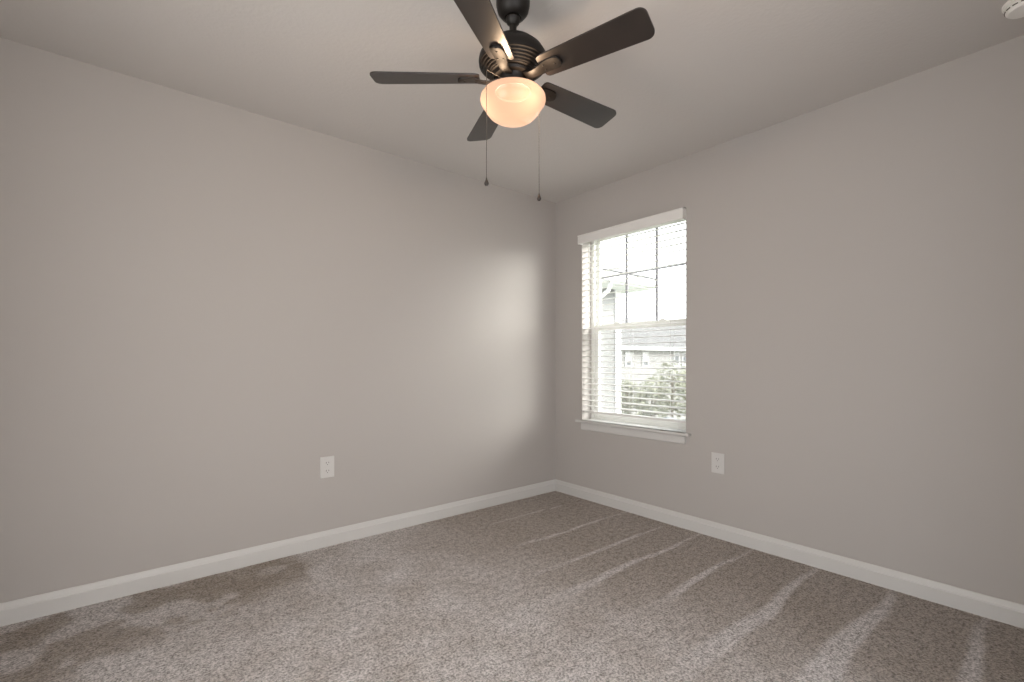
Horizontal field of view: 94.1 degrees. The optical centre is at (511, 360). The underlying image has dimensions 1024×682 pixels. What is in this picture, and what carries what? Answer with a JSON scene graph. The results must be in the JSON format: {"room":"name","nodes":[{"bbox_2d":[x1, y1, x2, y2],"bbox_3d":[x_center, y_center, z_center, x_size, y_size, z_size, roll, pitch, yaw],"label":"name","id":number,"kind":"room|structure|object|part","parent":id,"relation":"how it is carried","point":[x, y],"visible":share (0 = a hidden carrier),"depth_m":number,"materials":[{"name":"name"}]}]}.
{"room":"empty bedroom","nodes":[
{"label":"empty bedroom","id":0,"kind":"room"},
{"bbox_2d":[0,37,555,602],"bbox_3d":[-1.186,-0.138,3.346,4.400,2.740,0.200,0,0,-40],"label":"wall","id":1,"kind":"structure","parent":0,"point":[204,302],"depth_m":2.83,"materials":[{"name":"grey paint"}]},
{"bbox_2d":[0,479,555,626],"bbox_3d":[-1.117,1.180,3.263,4.000,0.104,0.017,0,0,-40],"label":"baseboard","id":2,"kind":"structure","parent":1,"relation":"attached to","point":[19,610],"depth_m":2.81,"materials":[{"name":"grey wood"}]},
{"bbox_2d":[320,456,333,478],"bbox_3d":[-1.230,0.707,3.174,0.092,0.142,0.009,0,0,-40],"label":"wall outlet","id":3,"kind":"object","parent":1,"relation":"attached to","point":[326,463],"visible":1,"depth_m":3.17,"materials":[{"name":"grey plastic"}]},
{"bbox_2d":[0,491,1023,681],"bbox_3d":[-0.003,1.282,1.925,4.400,0.100,3.900,0,0,-40],"label":"floor","id":4,"kind":"structure","parent":0,"point":[554,586],"depth_m":2.29,"materials":[{"name":"carpet"}]},
{"bbox_2d":[0,0,1023,202],"bbox_3d":[-0.003,-1.583,1.925,4.400,0.150,3.900,0,0,-40],"label":"ceiling","id":5,"kind":"structure","parent":0,"point":[711,73],"depth_m":2.39,"materials":[{"name":"grey paint"}]},
{"bbox_2d":[370,0,654,200],"bbox_3d":[0.035,-1.091,1.946,1.070,0.835,1.103,0,0,-40],"label":"ceiling fan","id":6,"kind":"object","parent":5,"relation":"hanging from","point":[512,59],"visible":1,"depth_m":1.83,"materials":[{"name":"brown wood"}]},
{"bbox_3d":[-0.347,-1.143,1.926,0.433,0.035,0.128,0,0,-1],"label":"blade","id":7,"kind":"part","parent":6,"relation":"part of","materials":[{"name":"brown wood"}]},
{"bbox_3d":[-0.108,-1.143,2.263,0.128,0.035,0.433,0,0,-19],"label":"blade","id":8,"kind":"part","parent":6,"relation":"part of","materials":[{"name":"brown wood"}]},
{"bbox_3d":[-0.101,-1.143,1.595,0.128,0.035,0.433,0,0,17],"label":"blade","id":9,"kind":"part","parent":6,"relation":"part of","materials":[{"name":"brown wood"}]},
{"bbox_3d":[-0.066,-0.911,1.863,0.093,0.421,0.003,0,0,-44],"label":"pull chain","id":10,"kind":"part","parent":6,"relation":"part of","materials":[{"name":"grey"}]},
{"bbox_3d":[0.004,-1.028,1.930,0.266,0.124,0.266,0,0,-40],"label":"lamp shade","id":11,"kind":"part","parent":6,"relation":"part of","materials":[{"name":"white glass"}]},
{"bbox_3d":[0.290,-1.143,2.135,0.436,0.035,0.136,0,0,-40],"label":"blade","id":12,"kind":"part","parent":6,"relation":"part of","materials":[{"name":"brown wood"}]},
{"bbox_3d":[0.290,-1.143,1.726,0.433,0.035,0.128,0,0,35],"label":"blade","id":13,"kind":"part","parent":6,"relation":"part of","materials":[{"name":"brown wood"}]},
{"bbox_2d":[1002,0,1023,18],"bbox_3d":[2.147,-1.485,1.992,0.140,0.046,0.140,0,0,-40],"label":"smoke detector","id":14,"kind":"object","parent":5,"relation":"attached to","point":[1012,9],"visible":1,"depth_m":2.00,"materials":[{"name":"white plastic"}]},
{"bbox_2d":[556,35,1023,604],"bbox_3d":[1.675,-0.138,3.191,0.200,2.740,3.700,0,0,-40],"label":"wall","id":15,"kind":"structure","parent":0,"point":[855,264],"depth_m":2.72,"materials":[{"name":"grey paint"}]},
{"bbox_2d":[575,419,690,436],"bbox_3d":[0.986,0.538,3.925,0.170,0.022,1.107,0,0,-40],"label":"window sill","id":16,"kind":"structure","parent":15,"relation":"attached to","point":[664,430],"depth_m":3.83,"materials":[{"name":"grey wood"}]},
{"bbox_2d":[581,423,685,444],"bbox_3d":[0.950,0.582,3.895,0.015,0.066,1.017,0,0,-40],"label":"apron","id":17,"kind":"object","parent":15,"relation":"attached to","point":[670,438],"visible":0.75,"depth_m":3.83,"materials":[{"name":"grey wood"}]},
{"bbox_2d":[591,219,685,429],"bbox_3d":[1.075,-0.293,4.000,0.088,1.680,1.017,0,0,-40],"label":"window","id":18,"kind":"structure","parent":15,"relation":"in","point":[597,326],"depth_m":4.17,"materials":[{"name":"white plastic"}]},
{"bbox_2d":[577,207,685,422],"bbox_3d":[0.956,-0.330,3.901,0.114,1.581,1.025,0,0,-40],"label":"window blind","id":19,"kind":"object","parent":18,"relation":"attached to","point":[680,213],"visible":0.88,"depth_m":3.89,"materials":[{"name":"white plastic"}]},
{"bbox_3d":[0.737,-0.299,4.211,0.055,1.488,0.002,0,0,-40],"label":"ladder cord","id":20,"kind":"part","parent":19,"relation":"part of","materials":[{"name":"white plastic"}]},
{"bbox_3d":[0.980,0.452,3.920,0.051,0.018,1.005,0,0,-40],"label":"rail","id":21,"kind":"part","parent":19,"relation":"part of","materials":[{"name":"white plastic"}]},
{"bbox_3d":[1.221,-0.299,3.629,0.055,1.488,0.002,0,0,-40],"label":"ladder cord","id":22,"kind":"part","parent":19,"relation":"part of","materials":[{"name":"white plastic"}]},
{"bbox_3d":[1.070,0.092,3.995,0.028,0.840,0.945,0,0,-40],"label":"sash","id":23,"kind":"part","parent":18,"relation":"part of","materials":[{"name":"white plastic"}]},
{"bbox_3d":[1.092,-0.698,4.013,0.025,0.829,0.945,0,0,-40],"label":"sash","id":24,"kind":"part","parent":18,"relation":"part of","materials":[{"name":"white plastic"}]},
{"bbox_2d":[600,227,685,322],"bbox_3d":[1.088,-0.711,4.010,0.005,0.765,0.877,0,0,-40],"label":"grille","id":25,"kind":"object","parent":18,"relation":"attached to","point":[648,228],"depth_m":4.12,"materials":[{"name":"grey"}]},
{"bbox_2d":[711,452,723,473],"bbox_3d":[1.433,0.712,3.319,0.009,0.142,0.092,0,0,-40],"label":"wall outlet","id":26,"kind":"object","parent":15,"relation":"attached to","point":[717,459],"visible":1,"depth_m":3.32,"materials":[{"name":"grey plastic"}]},
{"bbox_2d":[556,480,1023,628],"bbox_3d":[1.528,1.180,3.198,0.017,0.104,3.500,0,0,-40],"label":"baseboard","id":27,"kind":"structure","parent":15,"relation":"attached to","point":[1004,611],"depth_m":2.79,"materials":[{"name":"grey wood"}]},
{"label":"outside","id":28,"kind":"structure","parent":0,"visible":0},
{"bbox_3d":[24.842,4.332,37.886,79.800,0.200,140.000,0,0,-40],"label":"ground","id":29,"kind":"structure","parent":28,"visible":0},
{"bbox_2d":[600,263,661,412],"bbox_3d":[0.009,1.082,7.750,3.030,6.300,3.560,0,0,-40],"label":"house wing","id":30,"kind":"object","parent":29,"relation":"on","point":[609,355],"visible":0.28,"depth_m":7.39,"materials":[{"name":"grey paint"}]},
{"bbox_2d":[621,380,642,414],"bbox_3d":[6.673,2.662,27.683,2.171,3.148,2.093,0,0,-40],"label":"tree","id":31,"kind":"object","parent":29,"relation":"on","point":[627,394],"visible":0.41,"depth_m":27.45,"materials":[{"name":"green plant"}]},
{"bbox_2d":[633,378,669,417],"bbox_3d":[7.450,2.555,25.437,2.131,3.361,2.066,0,0,-40],"label":"tree","id":32,"kind":"object","parent":29,"relation":"on","point":[644,395],"visible":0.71,"depth_m":25.17,"materials":[{"name":"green plant"}]},
{"bbox_2d":[621,318,685,419],"bbox_3d":[9.079,0.517,35.863,21.495,7.430,9.200,0,0,-33],"label":"neighbor house","id":33,"kind":"structure","parent":29,"relation":"on","point":[647,334],"depth_m":31.38,"materials":[{"name":"grey paint"}]},
{"bbox_2d":[626,353,630,360],"bbox_3d":[7.300,-0.253,29.932,0.400,0.490,0.020,0,0,-33],"label":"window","id":34,"kind":"structure","parent":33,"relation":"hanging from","point":[628,358],"depth_m":29.93,"materials":[{"name":"grey"}]},
{"bbox_2d":[650,360,685,418],"bbox_3d":[9.178,2.088,27.410,2.664,4.294,2.610,0,0,-40],"label":"tree","id":35,"kind":"object","parent":29,"relation":"on","point":[673,384],"visible":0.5,"depth_m":27.22,"materials":[{"name":"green plant"}]},
{"bbox_2d":[675,380,685,419],"bbox_3d":[9.559,2.376,24.585,2.206,3.719,2.177,0,0,22],"label":"tree","id":36,"kind":"object","parent":29,"relation":"on","point":[683,391],"visible":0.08,"depth_m":24.78,"materials":[{"name":"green plant"}]}
]}

